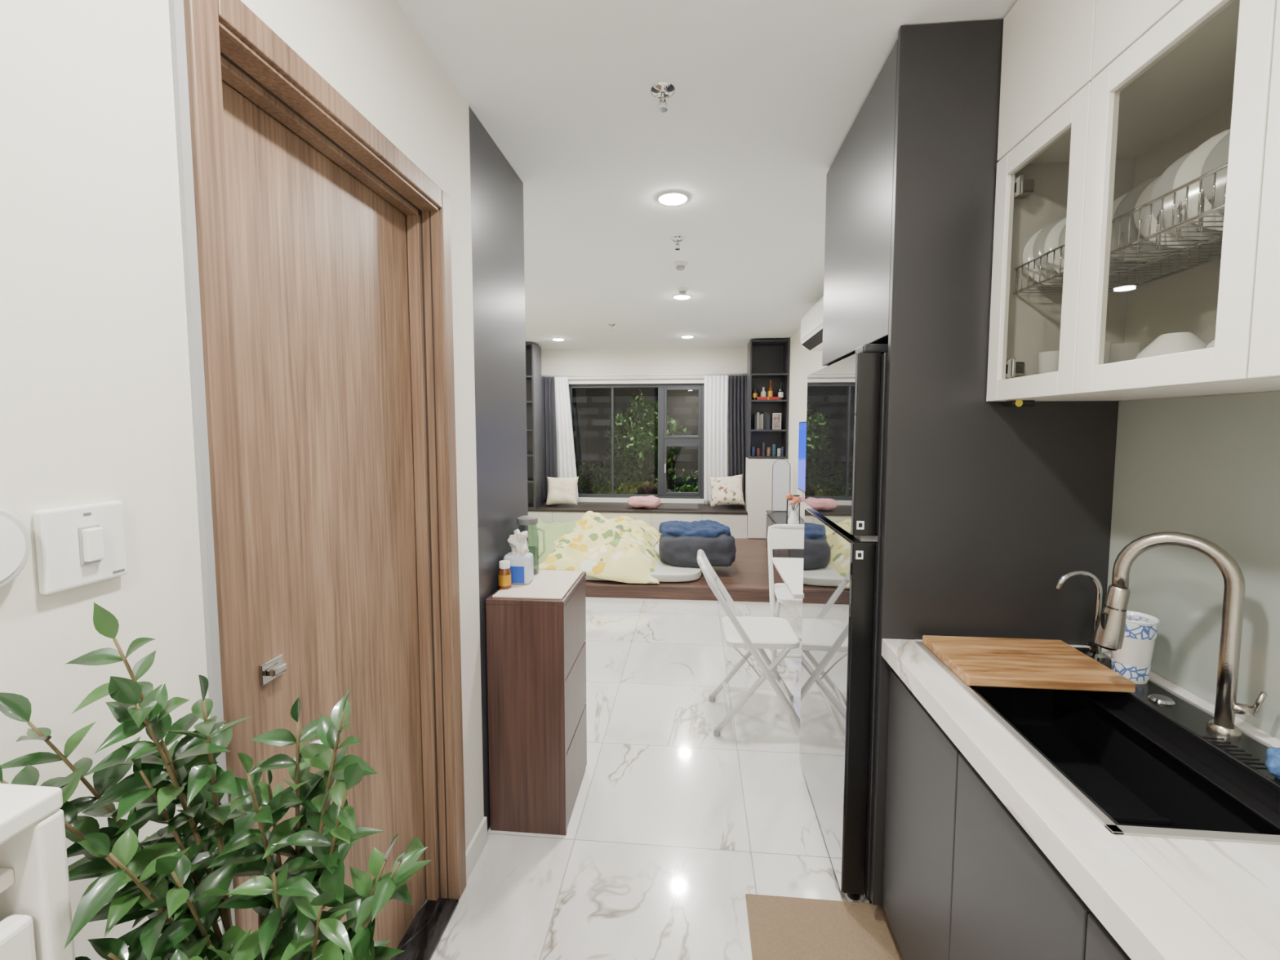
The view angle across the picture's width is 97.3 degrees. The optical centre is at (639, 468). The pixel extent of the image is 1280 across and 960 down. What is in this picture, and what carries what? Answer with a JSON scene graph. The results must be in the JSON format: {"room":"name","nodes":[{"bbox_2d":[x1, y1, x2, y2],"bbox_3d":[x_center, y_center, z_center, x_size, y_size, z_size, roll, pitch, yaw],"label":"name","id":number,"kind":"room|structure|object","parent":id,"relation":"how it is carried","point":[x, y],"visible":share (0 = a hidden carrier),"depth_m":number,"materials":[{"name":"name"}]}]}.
{"room":"studio apartment","nodes":[
{"label":"studio apartment","id":0,"kind":"room"},
{"bbox_2d":[0,0,484,959],"bbox_3d":[-0.758,0.181,0.330,0.150,2.430,3.085,0,4,5],"label":"wall","id":1,"kind":"structure","parent":0,"point":[95,394],"depth_m":0.70,"materials":[{"name":"white paint"}]},
{"bbox_2d":[0,506,31,588],"bbox_3d":[-0.648,0.080,0.547,0.027,0.092,0.092,0,4,5],"label":"door chime","id":2,"kind":"object","parent":1,"relation":"attached to","point":[15,537],"visible":1,"depth_m":0.57,"materials":[{"name":"grey plastic"}]},
{"bbox_2d":[33,500,127,595],"bbox_3d":[-0.640,0.089,0.653,0.022,0.093,0.090,0,4,5],"label":"light switch","id":3,"kind":"object","parent":1,"relation":"attached to","point":[82,544],"visible":1,"depth_m":0.64,"materials":[{"name":"white plastic"}]},
{"bbox_2d":[168,0,235,933],"bbox_3d":[-0.631,0.320,0.837,0.008,2.080,0.015,0,4,5],"label":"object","id":4,"kind":"structure","parent":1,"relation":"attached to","point":[178,42],"depth_m":0.80,"materials":[{"name":"grey paint"}]},
{"bbox_2d":[183,0,259,934],"bbox_3d":[-0.623,0.322,0.869,0.018,2.070,0.049,0,4,5],"label":"door frame","id":5,"kind":"structure","parent":1,"relation":"attached to","point":[201,16],"depth_m":0.83,"materials":[{"name":"brown wood"}]},
{"bbox_2d":[217,0,441,215],"bbox_3d":[-0.660,-0.706,1.192,0.166,0.082,0.835,0,4,5],"label":"frame","id":6,"kind":"object","parent":1,"relation":"in","point":[255,61],"depth_m":1.06,"materials":[{"name":"brown wood"}]},
{"bbox_2d":[222,80,426,959],"bbox_3d":[-0.693,0.322,1.268,0.048,1.988,0.716,0,4,5],"label":"leaf","id":7,"kind":"object","parent":6,"relation":"attached to","point":[319,260],"depth_m":1.23,"materials":[{"name":"brown wood"}]},
{"bbox_2d":[266,662,287,676],"bbox_3d":[-0.681,0.378,1.058,0.016,0.015,0.035,0,4,5],"label":"door handle","id":8,"kind":"object","parent":7,"relation":"attached to","point":[279,668],"depth_m":1.05,"materials":[{"name":"silver metal"}]},
{"bbox_2d":[406,211,439,900],"bbox_3d":[-0.621,0.297,1.616,0.034,2.010,0.015,0,4,5],"label":"door frame","id":9,"kind":"object","parent":1,"relation":"attached to","point":[413,222],"visible":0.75,"depth_m":1.60,"materials":[{"name":"brown wood"}]},
{"bbox_2d":[390,896,458,959],"bbox_3d":[-0.659,1.320,1.339,0.168,0.011,0.716,0,4,5],"label":"threshold","id":10,"kind":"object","parent":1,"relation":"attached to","point":[420,940],"depth_m":1.58,"materials":[{"name":"black stone"}]},
{"bbox_2d":[420,212,440,897],"bbox_3d":[-0.601,0.297,1.620,0.005,2.010,0.002,0,4,5],"label":"groove","id":11,"kind":"object","parent":1,"relation":"attached to","point":[421,220],"visible":1,"depth_m":1.61,"materials":[{"name":"brown wood"}]},
{"bbox_2d":[402,190,466,899],"bbox_3d":[-0.623,0.265,1.651,0.166,2.070,0.060,0,4,5],"label":"door frame","id":12,"kind":"structure","parent":1,"relation":"attached to","point":[435,215],"depth_m":1.62,"materials":[{"name":"brown wood"}]},
{"bbox_2d":[429,211,448,898],"bbox_3d":[-0.576,0.297,1.618,0.004,2.010,0.002,0,4,5],"label":"groove","id":13,"kind":"object","parent":1,"relation":"attached to","point":[429,211],"visible":1,"depth_m":1.61,"materials":[{"name":"brown wood"}]},
{"bbox_2d":[465,816,487,881],"bbox_3d":[-0.540,1.246,1.848,0.012,0.085,0.185,0,4,5],"label":"baseboard","id":14,"kind":"structure","parent":1,"relation":"attached to","point":[479,839],"depth_m":1.84,"materials":[{"name":"white plastic"}]},
{"bbox_2d":[468,105,528,831],"bbox_3d":[-0.586,0.048,2.147,0.150,2.430,0.575,0,4,5],"label":"panel","id":15,"kind":"object","parent":1,"relation":"attached to","point":[496,191],"depth_m":2.03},
{"bbox_2d":[541,346,747,508],"bbox_3d":[0.049,-0.341,7.439,3.480,2.430,0.170,0,4,5],"label":"wall","id":16,"kind":"structure","parent":0,"point":[667,360],"depth_m":7.29,"materials":[{"name":"white paint"}]},
{"bbox_2d":[568,384,573,430],"bbox_3d":[-0.925,-0.362,7.526,0.045,1.500,0.060,0,4,5],"label":"frame","id":17,"kind":"object","parent":16,"relation":"attached to","point":[570,385],"visible":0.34,"depth_m":7.46,"materials":[{"name":"grey metal"}]},
{"bbox_2d":[568,379,704,384],"bbox_3d":[-0.062,-1.123,7.300,1.916,0.050,0.012,0,4,5],"label":"trim","id":18,"kind":"structure","parent":16,"relation":"attached to","point":[603,381],"depth_m":7.29,"materials":[{"name":"white plastic"}]},
{"bbox_2d":[571,383,701,495],"bbox_3d":[-0.054,-0.378,7.436,1.706,1.455,0.070,0,4,5],"label":"frame","id":19,"kind":"object","parent":16,"relation":"in","point":[624,385],"depth_m":7.36,"materials":[{"name":"grey metal"}]},
{"bbox_2d":[577,493,700,498],"bbox_3d":[-0.053,0.369,7.496,1.706,0.045,0.060,0,4,5],"label":"frame","id":20,"kind":"object","parent":16,"relation":"on","point":[597,495],"visible":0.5,"depth_m":7.48,"materials":[{"name":"grey metal"}]},
{"bbox_2d":[541,373,746,377],"bbox_3d":[0.014,-1.193,7.228,2.840,0.023,0.132,0,4,5],"label":"curtain rod","id":21,"kind":"object","parent":16,"relation":"attached to","point":[708,374],"visible":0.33,"depth_m":7.16,"materials":[{"name":"white"}]},
{"bbox_2d":[541,377,557,502],"bbox_3d":[-1.239,-0.368,7.353,0.326,1.633,0.095,0,4,5],"label":"curtain","id":22,"kind":"object","parent":21,"relation":"hanging from","point":[548,414],"visible":0.51,"depth_m":7.34,"materials":[{"name":"grey fabric"}]},
{"bbox_2d":[555,376,578,502],"bbox_3d":[-0.953,-0.365,7.316,0.308,1.633,0.077,1,4,8],"label":"sheer curtain","id":23,"kind":"object","parent":21,"relation":"hanging from","point":[566,451],"visible":0.77,"depth_m":7.30,"materials":[{"name":"white fabric"}]},
{"bbox_2d":[703,375,728,505],"bbox_3d":[0.971,-0.352,7.136,0.325,1.633,0.084,0,4,5],"label":"sheer curtain","id":24,"kind":"object","parent":21,"relation":"hanging from","point":[716,454],"visible":0.77,"depth_m":7.11,"materials":[{"name":"white fabric"}]},
{"bbox_2d":[728,375,746,505],"bbox_3d":[1.255,-0.351,7.120,0.277,1.633,0.091,0,4,5],"label":"curtain","id":25,"kind":"object","parent":21,"relation":"hanging from","point":[737,384],"visible":0.73,"depth_m":7.10,"materials":[{"name":"grey fabric"}]},
{"bbox_2d":[663,438,701,444],"bbox_3d":[0.556,-0.357,7.384,0.481,0.070,0.060,0,4,5],"label":"transom","id":26,"kind":"object","parent":16,"relation":"attached to","point":[666,441],"visible":1,"depth_m":7.36,"materials":[{"name":"grey metal"}]},
{"bbox_2d":[700,383,704,498],"bbox_3d":[0.818,-0.350,7.360,0.045,1.500,0.060,0,4,5],"label":"frame","id":27,"kind":"object","parent":16,"relation":"attached to","point":[702,384],"visible":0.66,"depth_m":7.33,"materials":[{"name":"grey metal"}]},
{"bbox_2d":[431,596,869,959],"bbox_3d":[-0.352,1.236,3.247,3.700,0.100,8.800,0,4,5],"label":"floor","id":28,"kind":"structure","parent":0,"point":[672,823],"depth_m":2.00,"materials":[{"name":"tile"}]},
{"bbox_2d":[0,783,75,959],"bbox_3d":[-0.609,0.849,0.284,0.155,1.105,0.524,0,4,5],"label":"cabinet","id":29,"kind":"object","parent":28,"relation":"on","point":[36,922],"visible":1,"depth_m":0.48,"materials":[{"name":"white laminate"}]},
{"bbox_2d":[0,866,14,893],"bbox_3d":[-0.617,0.365,0.249,0.120,0.015,0.480,0,4,5],"label":"niche shelf","id":30,"kind":"object","parent":29,"relation":"attached to","point":[6,873],"depth_m":0.48,"materials":[{"name":"white laminate"}]},
{"bbox_2d":[0,602,433,959],"bbox_3d":[-0.444,0.754,0.618,0.358,1.246,0.367,-4,5,-40],"label":"potted plant","id":31,"kind":"object","parent":28,"relation":"on","point":[183,894],"visible":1,"depth_m":0.59,"materials":[{"name":"green plant"}]},
{"bbox_2d":[485,571,586,835],"bbox_3d":[-0.374,0.849,2.144,0.272,0.832,0.402,0,4,5],"label":"dresser","id":32,"kind":"object","parent":28,"relation":"on","point":[536,648],"visible":0.91,"depth_m":1.95,"materials":[{"name":"brown wood"}]},
{"bbox_2d":[492,569,582,599],"bbox_3d":[-0.371,0.431,2.115,0.245,0.006,0.365,0,4,5],"label":"mat","id":33,"kind":"object","parent":32,"relation":"on","point":[546,584],"visible":0.76,"depth_m":2.06,"materials":[{"name":"beige"}]},
{"bbox_2d":[497,560,511,589],"bbox_3d":[-0.489,0.385,2.039,0.047,0.098,0.047,0,4,5],"label":"bottle","id":34,"kind":"object","parent":33,"relation":"on","point":[504,575],"visible":1,"depth_m":2.02,"materials":[{"name":"brown"}]},
{"bbox_2d":[503,528,533,584],"bbox_3d":[-0.454,0.326,2.107,0.100,0.204,0.073,0,4,5],"label":"packet","id":35,"kind":"object","parent":33,"relation":"on","point":[521,561],"visible":0.98,"depth_m":2.08,"materials":[{"name":"white plastic"}]},
{"bbox_2d":[509,566,524,582],"bbox_3d":[-0.459,0.392,2.076,0.067,0.062,0.002,0,4,5],"label":"print","id":36,"kind":"object","parent":35,"relation":"attached to","point":[517,572],"depth_m":2.07,"materials":[{"name":"blue paper"}]},
{"bbox_2d":[516,515,545,573],"bbox_3d":[-0.441,0.305,2.236,0.103,0.228,0.088,4,6,41],"label":"glass pitcher","id":37,"kind":"object","parent":33,"relation":"on","point":[526,519],"visible":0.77,"depth_m":2.21,"materials":[{"name":"green glass"}]},
{"bbox_2d":[528,511,702,583],"bbox_3d":[-0.592,0.708,5.637,2.400,0.366,1.872,0,4,5],"label":"bed","id":38,"kind":"object","parent":28,"relation":"on","point":[622,548],"visible":0.73,"depth_m":4.95,"materials":[{"name":"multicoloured fabric"}]},
{"bbox_2d":[528,519,577,566],"bbox_3d":[-1.116,0.691,5.733,1.296,0.221,1.756,0,4,5],"label":"blanket","id":39,"kind":"object","parent":38,"relation":"on","point":[558,540],"depth_m":5.07,"materials":[{"name":"multicoloured fabric"}]},
{"bbox_2d":[533,511,661,583],"bbox_3d":[-0.331,0.697,5.612,1.166,0.368,1.873,0,4,5],"label":"duvet","id":40,"kind":"object","parent":38,"relation":"on","point":[622,548],"depth_m":4.97,"materials":[{"name":"yellow fabric"}]},
{"bbox_2d":[658,520,736,567],"bbox_3d":[0.519,0.667,5.167,0.716,0.342,0.633,0,4,5],"label":"bean bag","id":41,"kind":"object","parent":38,"relation":"on","point":[680,542],"visible":0.98,"depth_m":4.91,"materials":[{"name":"grey"}]},
{"bbox_2d":[658,520,730,537],"bbox_3d":[0.497,0.582,5.195,0.657,0.177,0.551,0,4,5],"label":"folded blanket","id":42,"kind":"object","parent":41,"relation":"on","point":[702,528],"depth_m":5.02,"materials":[{"name":"blue fabric"}]},
{"bbox_2d":[745,339,790,538],"bbox_3d":[1.495,-0.331,6.657,0.443,2.295,0.350,0,4,5],"label":"bookcase","id":43,"kind":"object","parent":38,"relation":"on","point":[767,360],"visible":0.7,"depth_m":6.58,"materials":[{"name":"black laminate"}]},
{"bbox_2d":[753,411,770,429],"bbox_3d":[1.425,-0.560,6.601,0.177,0.208,0.140,0,4,5],"label":"books","id":44,"kind":"object","parent":43,"relation":"on","point":[762,421],"visible":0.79,"depth_m":6.53,"materials":[{"name":"grey paper"}]},
{"bbox_2d":[751,442,784,456],"bbox_3d":[1.493,-0.223,6.579,0.384,0.160,0.043,0,4,5],"label":"tins","id":45,"kind":"object","parent":43,"relation":"on","point":[780,451],"visible":1,"depth_m":6.56},
{"bbox_2d":[751,380,783,399],"bbox_3d":[1.484,-0.907,6.540,0.362,0.230,0.062,0,4,5],"label":"liquor bottles","id":46,"kind":"object","parent":43,"relation":"on","point":[770,390],"visible":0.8,"depth_m":6.52,"materials":[{"name":"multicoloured glass"}]},
{"bbox_2d":[751,384,757,399],"bbox_3d":[1.334,-0.883,6.556,0.061,0.180,0.060,0,4,5],"label":"bottle","id":47,"kind":"object","parent":46,"relation":"on","point":[754,393],"depth_m":6.54,"materials":[{"name":"orange glass"}]},
{"bbox_2d":[767,380,773,391],"bbox_3d":[1.514,-0.907,6.537,0.061,0.230,0.060,0,4,5],"label":"bottle","id":48,"kind":"object","parent":46,"relation":"on","point":[770,388],"depth_m":6.52,"materials":[{"name":"brown glass"}]},
{"bbox_2d":[777,382,783,399],"bbox_3d":[1.633,-0.891,6.527,0.061,0.200,0.060,0,4,5],"label":"bottle","id":49,"kind":"object","parent":46,"relation":"on","point":[780,392],"depth_m":6.50,"materials":[{"name":"white glass"}]},
{"bbox_2d":[756,396,780,399],"bbox_3d":[1.478,-0.806,6.487,0.260,0.036,0.044,0,4,5],"label":"gift box","id":50,"kind":"object","parent":43,"relation":"on","point":[757,397],"visible":1,"depth_m":6.47,"materials":[{"name":"red cardboard"}]},
{"bbox_2d":[772,413,781,429],"bbox_3d":[1.594,-0.548,6.562,0.100,0.189,0.017,0,4,5],"label":"picture frame","id":51,"kind":"object","parent":43,"relation":"on","point":[776,417],"visible":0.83,"depth_m":6.55,"materials":[{"name":"white paper"}]},
{"bbox_2d":[765,510,804,558],"bbox_3d":[1.442,0.711,5.378,0.291,0.405,1.470,0,4,5],"label":"tv console","id":52,"kind":"object","parent":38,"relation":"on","point":[773,517],"visible":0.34,"depth_m":5.42,"materials":[{"name":"grey laminate"}]},
{"bbox_2d":[771,458,791,511],"bbox_3d":[1.505,0.180,6.002,0.190,0.560,0.023,0,4,5],"label":"arched mirror","id":53,"kind":"object","parent":52,"relation":"on","point":[781,468],"visible":0.97,"depth_m":5.99,"materials":[{"name":"white mirror"}]},
{"bbox_2d":[786,494,799,524],"bbox_3d":[1.406,0.380,5.190,0.120,0.279,0.083,0,4,5],"label":"stand","id":54,"kind":"object","parent":52,"relation":"on","point":[788,507],"visible":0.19,"depth_m":5.15,"materials":[{"name":"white plastic"}]},
{"bbox_2d":[785,493,804,524],"bbox_3d":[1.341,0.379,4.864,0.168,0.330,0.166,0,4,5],"label":"flower vase","id":55,"kind":"object","parent":52,"relation":"on","point":[793,518],"visible":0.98,"depth_m":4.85,"materials":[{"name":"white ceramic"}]},
{"bbox_2d":[528,502,747,538],"bbox_3d":[-0.217,0.632,7.081,3.023,0.313,0.726,0,4,5],"label":"window bench","id":56,"kind":"object","parent":28,"relation":"on","point":[735,517],"visible":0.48,"depth_m":6.74,"materials":[{"name":"white laminate"}]},
{"bbox_2d":[525,342,542,509],"bbox_3d":[-1.493,-0.509,6.930,0.495,1.980,0.350,0,4,5],"label":"bookcase","id":57,"kind":"object","parent":56,"relation":"on","point":[533,352],"visible":0.38,"depth_m":6.96,"materials":[{"name":"grey laminate"}]},
{"bbox_2d":[545,476,578,505],"bbox_3d":[-0.976,0.283,7.064,0.414,0.347,0.240,0,4,5],"label":"pillow","id":58,"kind":"object","parent":56,"relation":"on","point":[561,491],"visible":1,"depth_m":7.00,"materials":[{"name":"white fabric"}]},
{"bbox_2d":[627,495,660,508],"bbox_3d":[0.051,0.410,6.894,0.406,0.152,0.251,0,4,5],"label":"cushion","id":59,"kind":"object","parent":56,"relation":"on","point":[650,501],"visible":1,"depth_m":6.80,"materials":[{"name":"pink fabric"}]},
{"bbox_2d":[708,474,745,506],"bbox_3d":[1.054,0.273,6.865,0.433,0.397,0.262,0,4,5],"label":"floral pillow","id":60,"kind":"object","parent":56,"relation":"on","point":[725,491],"visible":1,"depth_m":6.80,"materials":[{"name":"white fabric"}]},
{"bbox_2d":[585,537,784,602],"bbox_3d":[-0.091,0.921,6.058,3.472,0.115,2.777,0,4,5],"label":"platform","id":61,"kind":"object","parent":28,"relation":"on","point":[747,579],"depth_m":4.70,"materials":[{"name":"brown wood"}]},
{"bbox_2d":[697,549,799,737],"bbox_3d":[0.530,0.822,2.728,0.515,0.802,0.414,0,4,3],"label":"folding chair","id":62,"kind":"object","parent":28,"relation":"on","point":[760,633],"visible":0.92,"depth_m":2.60,"materials":[{"name":"white plastic"}]},
{"bbox_2d":[767,524,804,679],"bbox_3d":[0.986,0.774,3.382,0.414,0.802,0.515,1,4,7],"label":"folding chair","id":63,"kind":"object","parent":28,"relation":"on","point":[780,536],"visible":0.35,"depth_m":3.53,"materials":[{"name":"white plastic"}]},
{"bbox_2d":[771,557,803,598],"bbox_3d":[0.979,0.864,2.694,0.610,0.722,0.670,0,4,5],"label":"folding table","id":64,"kind":"object","parent":28,"relation":"on","point":[790,570],"visible":0.24,"depth_m":2.71,"materials":[{"name":"white plastic"}]},
{"bbox_2d":[745,893,903,959],"bbox_3d":[0.498,1.319,1.366,0.420,0.008,0.655,0,4,5],"label":"door mat","id":65,"kind":"object","parent":28,"relation":"on","point":[780,927],"visible":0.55,"depth_m":1.58,"materials":[{"name":"beige fabric"}]},
{"bbox_2d":[799,343,888,903],"bbox_3d":[0.929,0.457,1.912,0.607,1.648,0.674,0,4,5],"label":"refrigerator","id":66,"kind":"object","parent":28,"relation":"on","point":[846,405],"visible":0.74,"depth_m":1.66,"materials":[{"name":"grey"}]},
{"bbox_2d":[822,18,1119,905],"bbox_3d":[0.978,0.069,1.877,0.569,2.427,0.803,0,4,5],"label":"tall cabinet","id":67,"kind":"object","parent":28,"relation":"on","point":[987,505],"visible":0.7,"depth_m":1.47,"materials":[{"name":"grey wood"}]},
{"bbox_2d":[882,669,1131,959],"bbox_3d":[0.858,0.983,0.568,0.546,0.797,1.948,0,4,5],"label":"base cabinet","id":68,"kind":"object","parent":28,"relation":"on","point":[963,879],"visible":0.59,"depth_m":1.13,"materials":[{"name":"grey"}]},
{"bbox_2d":[881,638,1279,959],"bbox_3d":[0.847,0.559,0.539,0.568,0.048,1.949,0,4,5],"label":"countertop","id":69,"kind":"structure","parent":68,"relation":"on","point":[1157,898],"depth_m":0.75,"materials":[{"name":"stone"}]},
{"bbox_2d":[1054,569,1106,660],"bbox_3d":[1.092,0.360,1.392,0.122,0.219,0.040,0,4,-3],"label":"filter faucet","id":70,"kind":"object","parent":69,"relation":"on","point":[1095,652],"visible":0.9,"depth_m":1.39,"materials":[{"name":"silver metal"}]},
{"bbox_2d":[915,641,1279,844],"bbox_3d":[0.920,0.591,1.133,0.443,0.219,0.711,0,4,5],"label":"sink","id":71,"kind":"object","parent":69,"relation":"in","point":[1146,762],"visible":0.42,"depth_m":1.13,"materials":[{"name":"black"}]},
{"bbox_2d":[922,635,1135,693],"bbox_3d":[0.902,0.460,1.344,0.343,0.022,0.250,0,4,5],"label":"cutting board","id":72,"kind":"object","parent":71,"relation":"on","point":[997,662],"visible":1,"depth_m":1.30,"materials":[{"name":"brown wood"}]},
{"bbox_2d":[1111,610,1159,684],"bbox_3d":[1.115,0.406,1.278,0.087,0.145,0.087,0,4,5],"label":"patterned cup","id":73,"kind":"object","parent":71,"relation":"on","point":[1133,661],"visible":0.66,"depth_m":1.25,"materials":[{"name":"white ceramic"}]},
{"bbox_2d":[1076,690,1279,831],"bbox_3d":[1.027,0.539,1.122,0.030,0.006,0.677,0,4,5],"label":"basin","id":74,"kind":"object","parent":71,"relation":"attached to","point":[1262,806],"depth_m":1.04,"materials":[{"name":"black"}]},
{"bbox_2d":[1264,746,1279,779],"bbox_3d":[1.058,0.481,0.898,0.083,0.048,0.087,0,4,5],"label":"cloth","id":75,"kind":"object","parent":71,"relation":"on","point":[1272,762],"visible":1,"depth_m":0.91,"materials":[{"name":"blue fabric"}]},
{"bbox_2d":[1092,531,1267,737],"bbox_3d":[1.044,0.307,1.097,0.250,0.368,0.048,4,6,44],"label":"pull-down faucet","id":76,"kind":"object","parent":69,"relation":"on","point":[1109,629],"visible":1,"depth_m":1.05,"materials":[{"name":"silver metal"}]},
{"bbox_2d":[396,0,1017,350],"bbox_3d":[-0.352,-1.288,3.062,3.700,0.100,8.800,0,4,5],"label":"ceiling","id":77,"kind":"structure","parent":0,"point":[768,94],"depth_m":1.97,"materials":[{"name":"white paint"}]},
{"bbox_2d":[650,82,675,112],"bbox_3d":[0.069,-1.108,1.695,0.076,0.058,0.076,0,4,5],"label":"sprinkler","id":78,"kind":"object","parent":77,"relation":"attached to","point":[662,91],"visible":1,"depth_m":1.68,"materials":[{"name":"silver metal"}]},
{"bbox_2d":[657,191,688,204],"bbox_3d":[0.145,-1.186,2.488,0.140,0.018,0.140,0,4,5],"label":"recessed light","id":79,"kind":"object","parent":77,"relation":"in","point":[669,197],"depth_m":2.46,"materials":[{"name":"white plastic"}]},
{"bbox_2d":[670,235,684,249],"bbox_3d":[0.201,-1.206,3.025,0.076,0.058,0.076,0,4,5],"label":"sprinkler","id":80,"kind":"object","parent":77,"relation":"attached to","point":[677,239],"visible":1,"depth_m":3.01,"materials":[{"name":"silver metal"}]},
{"bbox_2d":[673,261,688,271],"bbox_3d":[0.250,-1.247,3.480,0.090,0.042,0.090,0,4,5],"label":"smoke detector","id":81,"kind":"object","parent":77,"relation":"attached to","point":[679,265],"visible":1,"depth_m":3.46,"materials":[{"name":"white plastic"}]},
{"bbox_2d":[672,293,690,299],"bbox_3d":[0.325,-1.324,4.364,0.140,0.018,0.140,0,4,5],"label":"recessed light","id":82,"kind":"object","parent":77,"relation":"in","point":[679,296],"depth_m":4.33,"materials":[{"name":"white plastic"}]},
{"bbox_2d":[676,287,688,294],"bbox_3d":[0.312,-1.295,4.126,0.080,0.042,0.080,0,4,5],"label":"smoke detector","id":83,"kind":"object","parent":77,"relation":"attached to","point":[682,291],"visible":1,"depth_m":4.10,"materials":[{"name":"white plastic"}]},
{"bbox_2d":[787,328,1273,519],"bbox_3d":[1.430,-0.014,2.985,0.120,2.430,8.800,0,4,5],"label":"wall","id":84,"kind":"structure","parent":0,"point":[803,362],"depth_m":5.91,"materials":[{"name":"white paint"}]},
{"bbox_2d":[797,421,806,493],"bbox_3d":[1.549,-0.087,5.083,0.041,0.670,1.100,0,4,5],"label":"wall-mounted television","id":85,"kind":"object","parent":84,"relation":"attached to","point":[802,425],"visible":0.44,"depth_m":5.43,"materials":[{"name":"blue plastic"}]},
{"bbox_2d":[800,296,823,351],"bbox_3d":[1.381,-1.077,4.130,0.219,0.299,0.980,0,4,5],"label":"air conditioner","id":86,"kind":"object","parent":84,"relation":"attached to","point":[811,323],"visible":0.41,"depth_m":4.24,"materials":[{"name":"white plastic"}]},
{"bbox_2d":[986,0,1279,406],"bbox_3d":[0.975,-0.569,0.539,0.326,0.956,1.758,0,4,5],"label":"upper cabinet","id":87,"kind":"object","parent":84,"relation":"attached to","point":[1099,99],"visible":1,"depth_m":1.10,"materials":[{"name":"white wood"}]},
{"bbox_2d":[1005,358,1015,378],"bbox_3d":[0.917,-0.247,1.404,0.010,0.048,0.055,0,4,5],"label":"hinge","id":88,"kind":"object","parent":87,"relation":"on","point":[1010,363],"depth_m":1.39,"materials":[{"name":"silver metal"}]},
{"bbox_2d":[1013,173,1024,199],"bbox_3d":[0.917,-0.682,1.372,0.010,0.048,0.055,0,4,5],"label":"hinge","id":89,"kind":"object","parent":87,"relation":"on","point":[1019,182],"depth_m":1.36,"materials":[{"name":"silver metal"}]},
{"bbox_2d":[1037,341,1141,373],"bbox_3d":[1.028,-0.226,1.280,0.162,0.095,0.212,0,4,5],"label":"cups","id":90,"kind":"object","parent":87,"relation":"on","point":[1048,362],"visible":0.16,"depth_m":1.22,"materials":[{"name":"white ceramic"}]},
{"bbox_2d":[1013,128,1230,294],"bbox_3d":[1.038,-0.513,1.077,0.262,0.203,0.650,0,4,5],"label":"dish rack","id":91,"kind":"object","parent":87,"relation":"attached to","point":[1177,210],"visible":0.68,"depth_m":1.07,"materials":[{"name":"silver metal"}]},
{"bbox_2d":[1134,332,1214,359],"bbox_3d":[1.008,-0.196,0.975,0.252,0.080,0.363,0,4,5],"label":"bowls","id":92,"kind":"object","parent":87,"relation":"on","point":[1177,342],"visible":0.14,"depth_m":0.97,"materials":[{"name":"white ceramic"}]},
{"bbox_2d":[1205,338,1214,348],"bbox_3d":[0.938,-0.197,0.863,0.116,0.058,0.116,0,4,5],"label":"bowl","id":93,"kind":"object","parent":92,"relation":"on","point":[1211,344],"depth_m":0.88,"materials":[{"name":"white ceramic"}]},
{"bbox_2d":[1106,391,1279,739],"bbox_3d":[1.127,0.218,0.487,0.006,0.638,1.949,0,4,5],"label":"backsplash","id":94,"kind":"structure","parent":84,"relation":"attached to","point":[1207,467],"depth_m":1.19,"materials":[{"name":"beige glass"}]},
{"label":"outside","id":95,"kind":"structure","parent":0,"visible":0},
{"bbox_3d":[1.789,1.691,18.889,28.000,0.100,22.400,0,4,5],"label":"ground","id":96,"kind":"structure","parent":95,"visible":0},
{"bbox_2d":[572,387,698,494],"bbox_3d":[2.188,-6.444,22.484,28.000,15.600,2.000,0,4,5],"label":"facade","id":97,"kind":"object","parent":96,"relation":"on","point":[590,415],"visible":0.02,"depth_m":22.13,"materials":[{"name":"black"}]},
{"bbox_2d":[572,387,698,396],"bbox_3d":[2.074,-2.916,21.545,28.000,0.300,0.400,0,4,5],"label":"balcony","id":98,"kind":"object","parent":97,"relation":"attached to","point":[646,392],"visible":0.21,"depth_m":21.61,"materials":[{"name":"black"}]},
{"bbox_2d":[575,460,697,469],"bbox_3d":[2.074,-0.123,21.750,28.000,0.300,0.400,0,4,5],"label":"balcony","id":99,"kind":"object","parent":97,"relation":"attached to","point":[677,464],"visible":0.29,"depth_m":21.63,"materials":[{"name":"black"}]},
{"bbox_2d":[575,389,697,494],"bbox_3d":[-0.470,0.366,10.890,4.889,3.952,2.373,1,4,19],"label":"trees","id":100,"kind":"object","parent":96,"relation":"on","point":[642,449],"visible":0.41,"depth_m":10.63,"materials":[{"name":"green plant"}]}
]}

